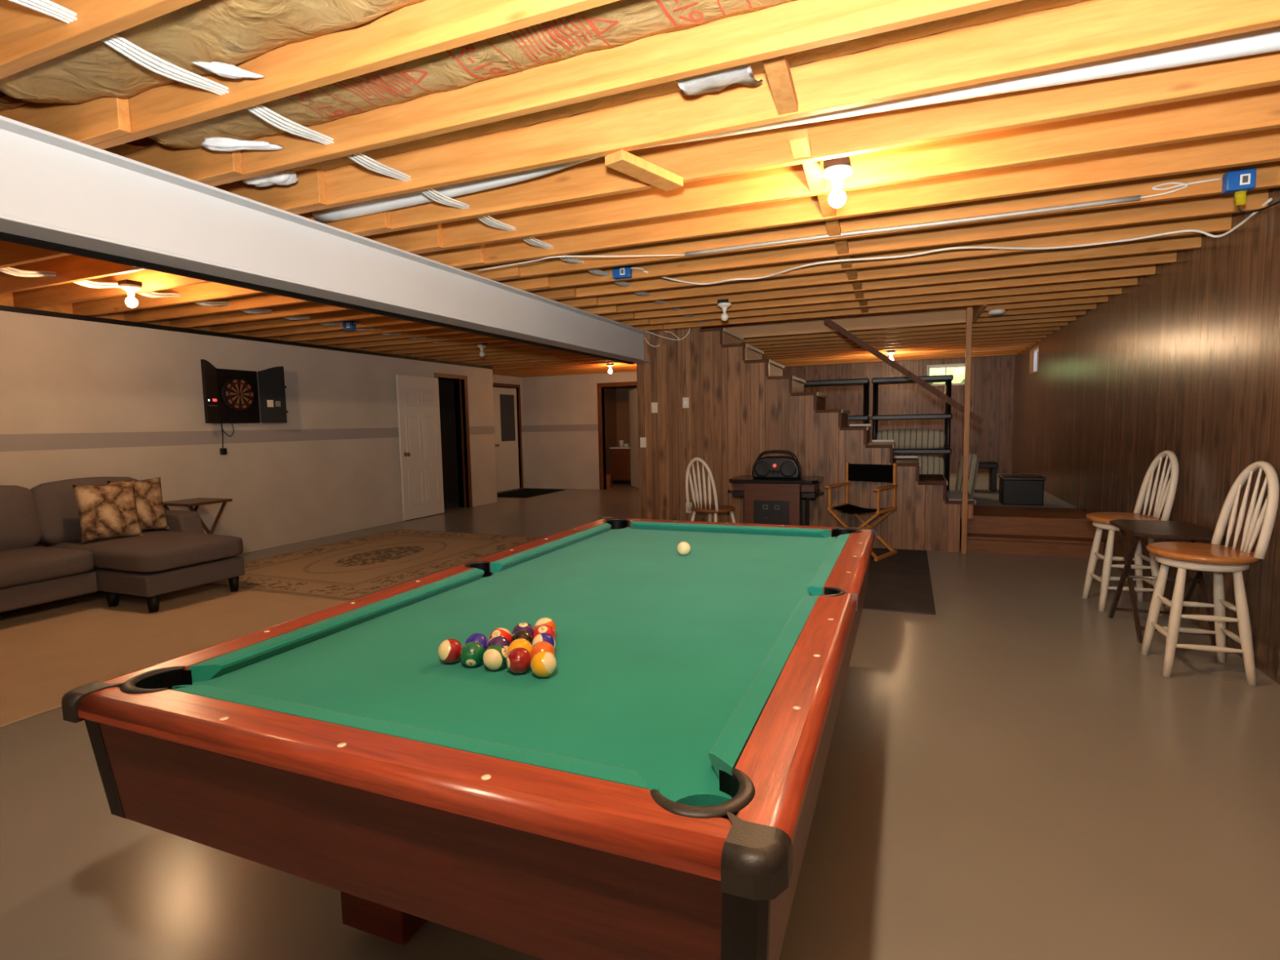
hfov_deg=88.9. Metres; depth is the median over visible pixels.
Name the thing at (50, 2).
electrical cable
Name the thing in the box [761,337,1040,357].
joist
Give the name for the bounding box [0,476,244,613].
sectional sofa
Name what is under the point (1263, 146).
joist
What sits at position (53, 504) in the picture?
cushion
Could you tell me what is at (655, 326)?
joist
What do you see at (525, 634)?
ball
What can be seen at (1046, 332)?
joist
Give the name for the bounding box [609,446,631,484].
vanity cabinet
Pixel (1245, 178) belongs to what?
print
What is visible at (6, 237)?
support beam
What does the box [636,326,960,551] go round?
wall
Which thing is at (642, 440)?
light switch
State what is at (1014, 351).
joist
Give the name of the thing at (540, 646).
ball
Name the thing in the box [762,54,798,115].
board
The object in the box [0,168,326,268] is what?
joist
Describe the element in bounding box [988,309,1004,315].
smoke detector
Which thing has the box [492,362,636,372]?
joist
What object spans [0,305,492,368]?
trim
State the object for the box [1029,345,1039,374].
window
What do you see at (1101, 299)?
joist
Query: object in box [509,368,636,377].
joist
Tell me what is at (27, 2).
electrical cable
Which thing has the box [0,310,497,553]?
wall
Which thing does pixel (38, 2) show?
electrical cable
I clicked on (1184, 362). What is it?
wall
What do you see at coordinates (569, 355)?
joist
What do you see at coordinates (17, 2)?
electrical cable
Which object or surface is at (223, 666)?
cushion
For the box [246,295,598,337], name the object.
joist
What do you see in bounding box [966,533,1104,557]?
step
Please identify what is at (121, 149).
insulation batt
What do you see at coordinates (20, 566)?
seat cushion
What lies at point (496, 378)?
wall
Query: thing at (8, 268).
electrical cable
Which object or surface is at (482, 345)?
ceiling lamp
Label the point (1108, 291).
joist
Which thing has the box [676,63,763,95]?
foil
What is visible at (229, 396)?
cabinet
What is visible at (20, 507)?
cushion
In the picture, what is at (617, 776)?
cushion
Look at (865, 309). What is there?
board
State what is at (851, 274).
board
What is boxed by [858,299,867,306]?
board
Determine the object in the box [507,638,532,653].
ball
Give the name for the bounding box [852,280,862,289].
board
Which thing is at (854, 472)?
chair
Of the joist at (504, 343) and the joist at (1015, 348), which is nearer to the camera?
the joist at (504, 343)
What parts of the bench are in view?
leg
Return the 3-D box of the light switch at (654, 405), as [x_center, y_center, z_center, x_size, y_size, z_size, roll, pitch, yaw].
[0.162,-0.813,7.334,0.072,0.116,0.016,1,5,22]
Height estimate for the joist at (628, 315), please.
0.236 m
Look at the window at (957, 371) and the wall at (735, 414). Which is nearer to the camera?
the wall at (735, 414)
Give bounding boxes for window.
[926,363,964,386]
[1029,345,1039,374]
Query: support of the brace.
attached to the joist at (1088, 31)
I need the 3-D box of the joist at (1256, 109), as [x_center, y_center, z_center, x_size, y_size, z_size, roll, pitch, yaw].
[0.603,-1.406,3.002,4.500,0.236,0.038,1,5,22]
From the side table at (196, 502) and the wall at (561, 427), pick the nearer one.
the side table at (196, 502)
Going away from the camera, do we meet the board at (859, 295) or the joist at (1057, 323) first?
the board at (859, 295)
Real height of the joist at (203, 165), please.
0.236 m
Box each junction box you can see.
[342,320,361,330]
[612,265,644,279]
[1222,167,1279,213]
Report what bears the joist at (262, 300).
attached to the ceiling
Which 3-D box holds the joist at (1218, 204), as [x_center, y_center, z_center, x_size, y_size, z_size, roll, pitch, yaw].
[1.060,-1.510,4.114,4.500,0.236,0.038,1,5,22]
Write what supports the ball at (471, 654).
on the pool table at (653, 795)
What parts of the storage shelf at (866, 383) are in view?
post, post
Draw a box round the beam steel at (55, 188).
[0,115,650,363]
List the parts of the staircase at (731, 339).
edge trim, edge trim, edge trim, edge trim, edge trim, edge trim, edge trim, edge trim, edge trim, edge trim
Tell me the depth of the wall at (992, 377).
11.43 m
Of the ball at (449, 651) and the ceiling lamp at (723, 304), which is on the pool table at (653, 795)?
the ball at (449, 651)
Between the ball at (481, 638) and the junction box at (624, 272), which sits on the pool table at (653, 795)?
the ball at (481, 638)
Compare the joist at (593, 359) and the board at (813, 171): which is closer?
the board at (813, 171)
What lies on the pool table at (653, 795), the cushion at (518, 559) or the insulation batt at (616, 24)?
the cushion at (518, 559)
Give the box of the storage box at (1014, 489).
[998,474,1045,506]
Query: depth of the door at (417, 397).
9.36 m
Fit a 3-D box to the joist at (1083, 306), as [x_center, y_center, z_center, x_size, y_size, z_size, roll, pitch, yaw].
[3.899,-1.762,6.416,0.995,0.236,0.038,1,5,22]
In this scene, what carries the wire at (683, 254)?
attached to the conduit
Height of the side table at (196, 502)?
0.660 m
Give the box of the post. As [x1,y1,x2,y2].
[960,306,972,554]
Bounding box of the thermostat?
[682,397,688,408]
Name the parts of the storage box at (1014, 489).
box lid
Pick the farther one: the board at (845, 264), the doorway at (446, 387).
the doorway at (446, 387)
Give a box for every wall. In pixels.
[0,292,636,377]
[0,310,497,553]
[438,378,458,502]
[492,374,525,488]
[521,371,636,489]
[604,386,636,481]
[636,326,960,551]
[667,304,986,337]
[782,355,1014,473]
[1011,186,1279,684]
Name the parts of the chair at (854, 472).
arm post, armrest, seat rail, post, leg, leg, leg, arm post, leg, foot rail, armrest, seat rail, post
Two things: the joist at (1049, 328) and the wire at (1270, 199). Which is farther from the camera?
the joist at (1049, 328)
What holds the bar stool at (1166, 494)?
on the floor
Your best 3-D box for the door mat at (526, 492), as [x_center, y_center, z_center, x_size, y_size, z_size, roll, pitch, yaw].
[-2.213,0.249,12.623,0.950,0.010,1.450,1,5,22]
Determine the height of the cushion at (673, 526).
0.036 m
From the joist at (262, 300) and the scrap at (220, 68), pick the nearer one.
the scrap at (220, 68)
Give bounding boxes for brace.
[604,149,683,191]
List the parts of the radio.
tuner panel, carry handle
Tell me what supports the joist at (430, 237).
attached to the ceiling
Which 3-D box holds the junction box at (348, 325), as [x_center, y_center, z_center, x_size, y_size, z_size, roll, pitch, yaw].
[-2.859,-1.541,6.498,0.221,0.085,0.057,1,5,22]
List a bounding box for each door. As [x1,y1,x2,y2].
[395,374,444,520]
[493,386,519,492]
[629,387,639,488]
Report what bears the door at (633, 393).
in the wall at (561, 427)
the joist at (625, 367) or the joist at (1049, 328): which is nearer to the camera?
the joist at (1049, 328)
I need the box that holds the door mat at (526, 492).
[497,488,564,497]
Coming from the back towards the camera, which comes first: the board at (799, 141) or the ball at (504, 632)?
the board at (799, 141)
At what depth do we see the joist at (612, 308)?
6.92 m
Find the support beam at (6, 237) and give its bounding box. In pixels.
[0,231,634,364]
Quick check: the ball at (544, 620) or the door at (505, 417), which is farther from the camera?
the door at (505, 417)
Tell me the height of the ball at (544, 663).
0.057 m
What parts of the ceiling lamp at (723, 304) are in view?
light bulb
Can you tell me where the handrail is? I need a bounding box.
[823,317,984,424]
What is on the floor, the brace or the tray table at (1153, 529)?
the tray table at (1153, 529)
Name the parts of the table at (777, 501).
control panel, panel, coin door, panel, control panel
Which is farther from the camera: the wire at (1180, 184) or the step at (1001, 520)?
the step at (1001, 520)
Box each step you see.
[960,505,1097,543]
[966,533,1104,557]
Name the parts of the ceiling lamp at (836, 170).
light bulb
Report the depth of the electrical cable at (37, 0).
2.27 m
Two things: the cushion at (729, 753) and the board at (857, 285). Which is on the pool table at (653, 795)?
the cushion at (729, 753)
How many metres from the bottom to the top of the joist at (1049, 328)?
0.236 m
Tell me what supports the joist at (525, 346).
attached to the ceiling
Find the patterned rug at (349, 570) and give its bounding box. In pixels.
[204,528,544,601]
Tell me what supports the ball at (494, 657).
on the pool table at (653, 795)
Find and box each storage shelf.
[804,377,871,444]
[871,374,953,490]
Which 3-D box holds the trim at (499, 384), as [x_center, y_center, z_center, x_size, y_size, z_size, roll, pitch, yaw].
[-2.679,-0.849,13.075,0.072,2.140,1.020,1,5,22]
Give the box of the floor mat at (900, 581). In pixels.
[862,547,935,614]
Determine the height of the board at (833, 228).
0.092 m
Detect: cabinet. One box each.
[200,359,288,454]
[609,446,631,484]
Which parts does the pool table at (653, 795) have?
corner post, rail, leg, rail, rail, rail, corner post, rail, rail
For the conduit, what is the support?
attached to the joist at (1268, 174)
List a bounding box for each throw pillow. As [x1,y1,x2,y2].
[71,480,142,543]
[106,476,168,530]
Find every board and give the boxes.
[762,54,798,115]
[789,128,811,159]
[802,160,825,192]
[817,193,835,217]
[825,218,841,237]
[835,239,848,254]
[839,255,852,268]
[845,269,857,279]
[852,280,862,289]
[853,290,863,298]
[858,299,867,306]
[860,306,868,313]
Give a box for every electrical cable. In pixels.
[0,267,459,346]
[0,269,456,346]
[3,267,445,341]
[4,266,425,337]
[8,0,700,322]
[17,0,711,326]
[27,0,712,326]
[37,0,705,321]
[40,0,706,321]
[133,52,688,315]
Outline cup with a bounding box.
[618,440,623,447]
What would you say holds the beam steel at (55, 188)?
attached to the wall
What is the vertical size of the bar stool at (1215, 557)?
1.055 m
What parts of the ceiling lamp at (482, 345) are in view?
light bulb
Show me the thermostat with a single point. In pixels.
(685, 400)
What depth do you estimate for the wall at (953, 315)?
7.32 m
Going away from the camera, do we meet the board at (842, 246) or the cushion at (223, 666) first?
the cushion at (223, 666)
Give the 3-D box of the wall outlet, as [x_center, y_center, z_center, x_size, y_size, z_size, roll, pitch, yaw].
[0.545,0.308,7.285,0.072,0.116,0.009,1,5,22]
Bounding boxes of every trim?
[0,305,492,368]
[434,373,472,513]
[493,382,523,488]
[596,381,636,489]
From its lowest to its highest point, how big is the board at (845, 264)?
0.092 m
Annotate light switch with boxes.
[640,437,646,447]
[651,402,657,413]
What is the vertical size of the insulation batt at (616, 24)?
0.044 m
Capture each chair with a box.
[684,457,736,523]
[824,462,897,561]
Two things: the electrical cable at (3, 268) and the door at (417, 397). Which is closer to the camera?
the electrical cable at (3, 268)
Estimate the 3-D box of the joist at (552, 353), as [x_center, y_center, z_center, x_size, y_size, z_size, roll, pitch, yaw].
[-1.292,-1.915,9.363,3.840,0.236,0.038,1,5,22]
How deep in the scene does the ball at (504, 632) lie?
1.59 m
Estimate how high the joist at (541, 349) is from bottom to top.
0.236 m
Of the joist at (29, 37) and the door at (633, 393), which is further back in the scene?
the door at (633, 393)
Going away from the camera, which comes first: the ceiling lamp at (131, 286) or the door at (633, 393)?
the ceiling lamp at (131, 286)
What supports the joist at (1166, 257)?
on the beam steel at (55, 188)
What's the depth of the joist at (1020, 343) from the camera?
9.81 m
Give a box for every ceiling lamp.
[117,279,142,307]
[475,342,487,356]
[606,363,613,373]
[717,298,731,320]
[822,155,853,207]
[886,349,895,359]
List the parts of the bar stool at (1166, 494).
leg, leg, seat, leg, leg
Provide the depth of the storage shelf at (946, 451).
7.90 m
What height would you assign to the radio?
0.275 m
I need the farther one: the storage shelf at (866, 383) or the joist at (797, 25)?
the storage shelf at (866, 383)
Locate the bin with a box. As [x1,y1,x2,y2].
[605,474,611,487]
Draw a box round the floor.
[0,481,1279,959]
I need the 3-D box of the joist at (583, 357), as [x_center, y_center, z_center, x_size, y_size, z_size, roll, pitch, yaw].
[-0.988,-1.985,10.104,3.840,0.236,0.038,1,5,22]
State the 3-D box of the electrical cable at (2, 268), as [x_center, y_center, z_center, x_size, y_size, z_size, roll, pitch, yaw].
[-3.321,-1.483,5.759,0.039,0.047,5.422,1,5,22]
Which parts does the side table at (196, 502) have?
leg, leg, leg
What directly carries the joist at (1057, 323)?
attached to the ceiling
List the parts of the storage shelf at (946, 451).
post, post, post, post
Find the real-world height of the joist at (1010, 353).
0.236 m
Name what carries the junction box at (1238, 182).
attached to the joist at (1268, 174)
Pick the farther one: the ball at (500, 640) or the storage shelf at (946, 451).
the storage shelf at (946, 451)
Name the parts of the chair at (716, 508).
leg, leg, seat, leg, leg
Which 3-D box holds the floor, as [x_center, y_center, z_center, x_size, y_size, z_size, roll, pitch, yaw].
[-0.879,0.744,7.320,10.950,0.120,15.900,1,5,22]
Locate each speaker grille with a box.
[754,461,769,476]
[779,461,795,477]
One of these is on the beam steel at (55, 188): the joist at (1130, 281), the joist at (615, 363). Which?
the joist at (1130, 281)
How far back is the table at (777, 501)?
6.23 m
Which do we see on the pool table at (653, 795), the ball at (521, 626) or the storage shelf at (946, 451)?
the ball at (521, 626)
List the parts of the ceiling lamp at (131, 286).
light bulb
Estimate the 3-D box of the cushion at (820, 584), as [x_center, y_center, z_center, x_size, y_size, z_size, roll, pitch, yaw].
[0.740,0.306,2.507,0.050,0.036,1.038,1,5,22]
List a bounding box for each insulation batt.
[0,0,425,104]
[0,99,29,111]
[103,143,152,155]
[147,0,795,149]
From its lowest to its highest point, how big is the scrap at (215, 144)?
0.043 m
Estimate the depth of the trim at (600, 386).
12.94 m
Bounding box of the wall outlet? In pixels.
[685,502,692,512]
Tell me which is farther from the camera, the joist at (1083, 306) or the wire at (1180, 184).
the joist at (1083, 306)
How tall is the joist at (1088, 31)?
0.236 m
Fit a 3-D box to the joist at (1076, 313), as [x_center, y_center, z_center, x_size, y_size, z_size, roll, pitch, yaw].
[2.476,-1.822,7.431,4.400,0.236,0.038,1,5,22]
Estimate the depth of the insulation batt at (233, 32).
1.84 m
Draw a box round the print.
[1242,175,1248,182]
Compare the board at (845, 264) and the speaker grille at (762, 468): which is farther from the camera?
the speaker grille at (762, 468)
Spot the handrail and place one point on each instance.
(857, 340)
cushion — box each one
[0,484,41,551]
[0,546,93,588]
[29,476,138,545]
[44,529,243,572]
[171,684,649,789]
[188,568,484,682]
[489,522,611,572]
[630,520,831,537]
[708,595,819,778]
[807,533,850,595]
[876,428,945,448]
[892,454,944,475]
[955,452,978,496]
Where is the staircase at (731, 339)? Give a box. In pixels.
[698,327,975,519]
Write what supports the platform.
on the floor
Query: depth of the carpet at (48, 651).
4.21 m
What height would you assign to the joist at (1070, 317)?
0.236 m
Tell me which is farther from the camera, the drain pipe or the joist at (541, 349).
the joist at (541, 349)
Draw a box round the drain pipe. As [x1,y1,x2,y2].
[311,26,1279,223]
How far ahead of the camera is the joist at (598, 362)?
11.15 m
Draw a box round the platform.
[949,472,1077,508]
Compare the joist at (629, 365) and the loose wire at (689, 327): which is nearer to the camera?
the loose wire at (689, 327)
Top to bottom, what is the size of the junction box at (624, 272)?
0.085 m
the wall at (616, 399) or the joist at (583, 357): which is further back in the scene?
the wall at (616, 399)
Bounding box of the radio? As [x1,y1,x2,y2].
[751,449,801,479]
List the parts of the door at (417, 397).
knob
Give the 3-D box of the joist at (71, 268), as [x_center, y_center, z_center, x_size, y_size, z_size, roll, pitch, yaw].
[-3.238,-1.427,4.098,4.240,0.236,0.038,1,5,22]
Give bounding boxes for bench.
[958,461,998,491]
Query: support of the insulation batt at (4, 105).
attached to the joist at (104, 118)
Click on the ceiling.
(2, 94)
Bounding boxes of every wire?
[477,253,684,271]
[643,197,1272,284]
[646,327,689,340]
[1140,177,1221,198]
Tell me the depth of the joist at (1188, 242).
4.57 m
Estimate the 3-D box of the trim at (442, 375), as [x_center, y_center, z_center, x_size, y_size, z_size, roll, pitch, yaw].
[-2.982,-0.580,10.181,0.212,2.110,0.770,1,5,22]
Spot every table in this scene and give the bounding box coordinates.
[61,516,877,959]
[163,497,232,533]
[727,475,823,525]
[1107,519,1226,646]
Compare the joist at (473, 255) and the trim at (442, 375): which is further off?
the trim at (442, 375)
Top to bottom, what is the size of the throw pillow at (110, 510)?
0.440 m
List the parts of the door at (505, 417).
glass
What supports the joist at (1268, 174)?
attached to the ceiling
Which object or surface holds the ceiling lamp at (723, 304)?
attached to the joist at (1166, 257)
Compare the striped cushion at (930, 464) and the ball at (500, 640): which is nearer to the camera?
the ball at (500, 640)
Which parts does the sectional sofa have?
frame, leg, leg, armrest, leg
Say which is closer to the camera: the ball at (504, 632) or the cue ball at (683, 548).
the ball at (504, 632)
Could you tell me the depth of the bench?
8.48 m
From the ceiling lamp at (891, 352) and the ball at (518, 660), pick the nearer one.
the ball at (518, 660)
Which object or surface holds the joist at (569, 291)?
attached to the ceiling
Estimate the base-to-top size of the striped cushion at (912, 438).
0.255 m
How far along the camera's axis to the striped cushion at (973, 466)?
7.74 m
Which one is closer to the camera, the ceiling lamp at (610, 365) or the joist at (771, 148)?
the joist at (771, 148)
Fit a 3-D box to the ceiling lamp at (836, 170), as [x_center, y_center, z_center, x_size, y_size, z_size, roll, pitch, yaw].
[0.805,-1.204,2.659,0.124,0.176,0.124,1,5,22]
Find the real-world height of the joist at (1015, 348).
0.236 m
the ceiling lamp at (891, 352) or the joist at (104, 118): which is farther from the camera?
the ceiling lamp at (891, 352)
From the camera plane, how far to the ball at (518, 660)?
1.44 m
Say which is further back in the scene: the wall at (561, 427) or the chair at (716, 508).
the wall at (561, 427)
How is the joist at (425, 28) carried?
attached to the ceiling
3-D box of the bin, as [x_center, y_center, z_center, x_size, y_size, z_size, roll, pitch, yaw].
[-0.663,0.018,13.511,0.100,0.260,0.100,1,5,22]
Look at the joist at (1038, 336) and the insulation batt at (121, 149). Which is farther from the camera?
the joist at (1038, 336)
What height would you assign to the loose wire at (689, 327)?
0.172 m
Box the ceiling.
[0,90,6,97]
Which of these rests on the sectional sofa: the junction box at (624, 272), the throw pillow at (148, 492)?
the throw pillow at (148, 492)
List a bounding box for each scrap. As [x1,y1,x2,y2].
[189,60,264,79]
[198,137,284,151]
[242,169,297,186]
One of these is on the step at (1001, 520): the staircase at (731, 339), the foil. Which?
the staircase at (731, 339)
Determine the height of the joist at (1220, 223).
0.236 m
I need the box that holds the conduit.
[684,195,1140,256]
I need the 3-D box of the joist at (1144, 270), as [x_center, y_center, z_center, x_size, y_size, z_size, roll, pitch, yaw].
[1.669,-1.649,5.597,4.500,0.236,0.038,1,5,22]
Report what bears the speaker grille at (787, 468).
attached to the radio
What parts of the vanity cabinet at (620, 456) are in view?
cabinet door, door panel, drawer, cabinet door, door panel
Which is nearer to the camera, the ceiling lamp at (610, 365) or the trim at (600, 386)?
the ceiling lamp at (610, 365)
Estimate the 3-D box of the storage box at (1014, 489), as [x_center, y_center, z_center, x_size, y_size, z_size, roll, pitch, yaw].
[4.217,0.098,7.218,0.410,0.330,0.340,1,5,22]
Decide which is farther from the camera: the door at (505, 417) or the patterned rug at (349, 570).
the door at (505, 417)
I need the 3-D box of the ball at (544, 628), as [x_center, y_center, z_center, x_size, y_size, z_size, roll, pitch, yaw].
[-0.238,0.390,1.625,0.057,0.057,0.057,-5,6,-41]
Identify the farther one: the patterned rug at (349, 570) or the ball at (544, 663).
the patterned rug at (349, 570)
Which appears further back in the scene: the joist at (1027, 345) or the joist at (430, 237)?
the joist at (1027, 345)
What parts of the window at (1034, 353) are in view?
frame, pane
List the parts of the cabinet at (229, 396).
cabinet door, power cord, cabinet door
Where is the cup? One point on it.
(621, 442)
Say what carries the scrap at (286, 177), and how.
attached to the joist at (1006, 11)
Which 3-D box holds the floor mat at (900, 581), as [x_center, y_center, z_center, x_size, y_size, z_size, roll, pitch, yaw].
[2.058,0.783,5.455,0.680,0.008,2.240,1,5,22]
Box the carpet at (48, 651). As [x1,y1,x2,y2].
[0,584,348,727]
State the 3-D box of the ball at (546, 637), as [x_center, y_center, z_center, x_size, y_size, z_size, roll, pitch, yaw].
[-0.231,0.395,1.563,0.057,0.057,0.057,4,7,43]
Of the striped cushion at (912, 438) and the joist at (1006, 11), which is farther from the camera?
the striped cushion at (912, 438)
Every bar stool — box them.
[1082,449,1178,615]
[1140,461,1279,686]
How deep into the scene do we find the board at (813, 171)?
2.79 m
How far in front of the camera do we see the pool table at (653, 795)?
1.19 m
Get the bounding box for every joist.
[0,0,200,79]
[0,94,131,145]
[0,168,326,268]
[0,210,391,294]
[13,223,443,308]
[71,244,485,315]
[91,0,619,149]
[120,137,242,183]
[124,261,520,322]
[169,274,550,328]
[204,0,1022,186]
[209,286,576,333]
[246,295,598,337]
[279,304,617,342]
[288,0,1088,172]
[290,0,1279,214]
[309,311,635,345]
[336,318,649,348]
[356,50,1279,236]
[360,324,663,351]
[383,341,527,354]
[404,344,543,356]
[411,84,1279,253]
[423,347,560,359]
[441,351,573,361]
[457,128,1279,268]
[457,353,585,364]
[473,355,597,365]
[486,358,610,367]
[492,360,618,369]
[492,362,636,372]
[492,364,636,374]
[493,160,1279,280]
[497,366,636,375]
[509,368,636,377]
[525,188,1269,291]
[552,213,1231,300]
[574,234,1201,307]
[595,250,1177,315]
[613,264,1155,320]
[630,276,1137,326]
[644,286,1122,331]
[741,315,1076,342]
[743,310,1085,338]
[745,321,1067,346]
[752,326,1060,348]
[758,330,1053,351]
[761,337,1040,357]
[761,341,1035,359]
[764,334,1046,354]
[769,344,1030,360]
[773,347,1026,363]
[779,350,1022,364]
[783,352,1017,366]
[978,302,1096,317]
[983,295,1108,311]
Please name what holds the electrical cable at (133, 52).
attached to the joist at (1268, 174)
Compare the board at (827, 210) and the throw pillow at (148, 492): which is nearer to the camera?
the board at (827, 210)
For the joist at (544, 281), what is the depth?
5.80 m
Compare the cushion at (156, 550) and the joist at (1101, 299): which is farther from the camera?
the joist at (1101, 299)
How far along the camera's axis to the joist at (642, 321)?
7.68 m
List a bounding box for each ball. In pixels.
[437,638,462,663]
[459,641,484,666]
[464,632,488,649]
[482,644,507,670]
[485,635,510,651]
[488,627,511,643]
[506,647,532,674]
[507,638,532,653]
[510,630,533,644]
[511,622,534,636]
[530,640,555,657]
[530,650,556,677]
[531,632,555,648]
[533,617,555,632]
[533,624,555,639]
[676,541,690,555]
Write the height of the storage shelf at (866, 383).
1.470 m
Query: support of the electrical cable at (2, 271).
attached to the joist at (430, 237)
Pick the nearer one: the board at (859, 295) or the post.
the board at (859, 295)

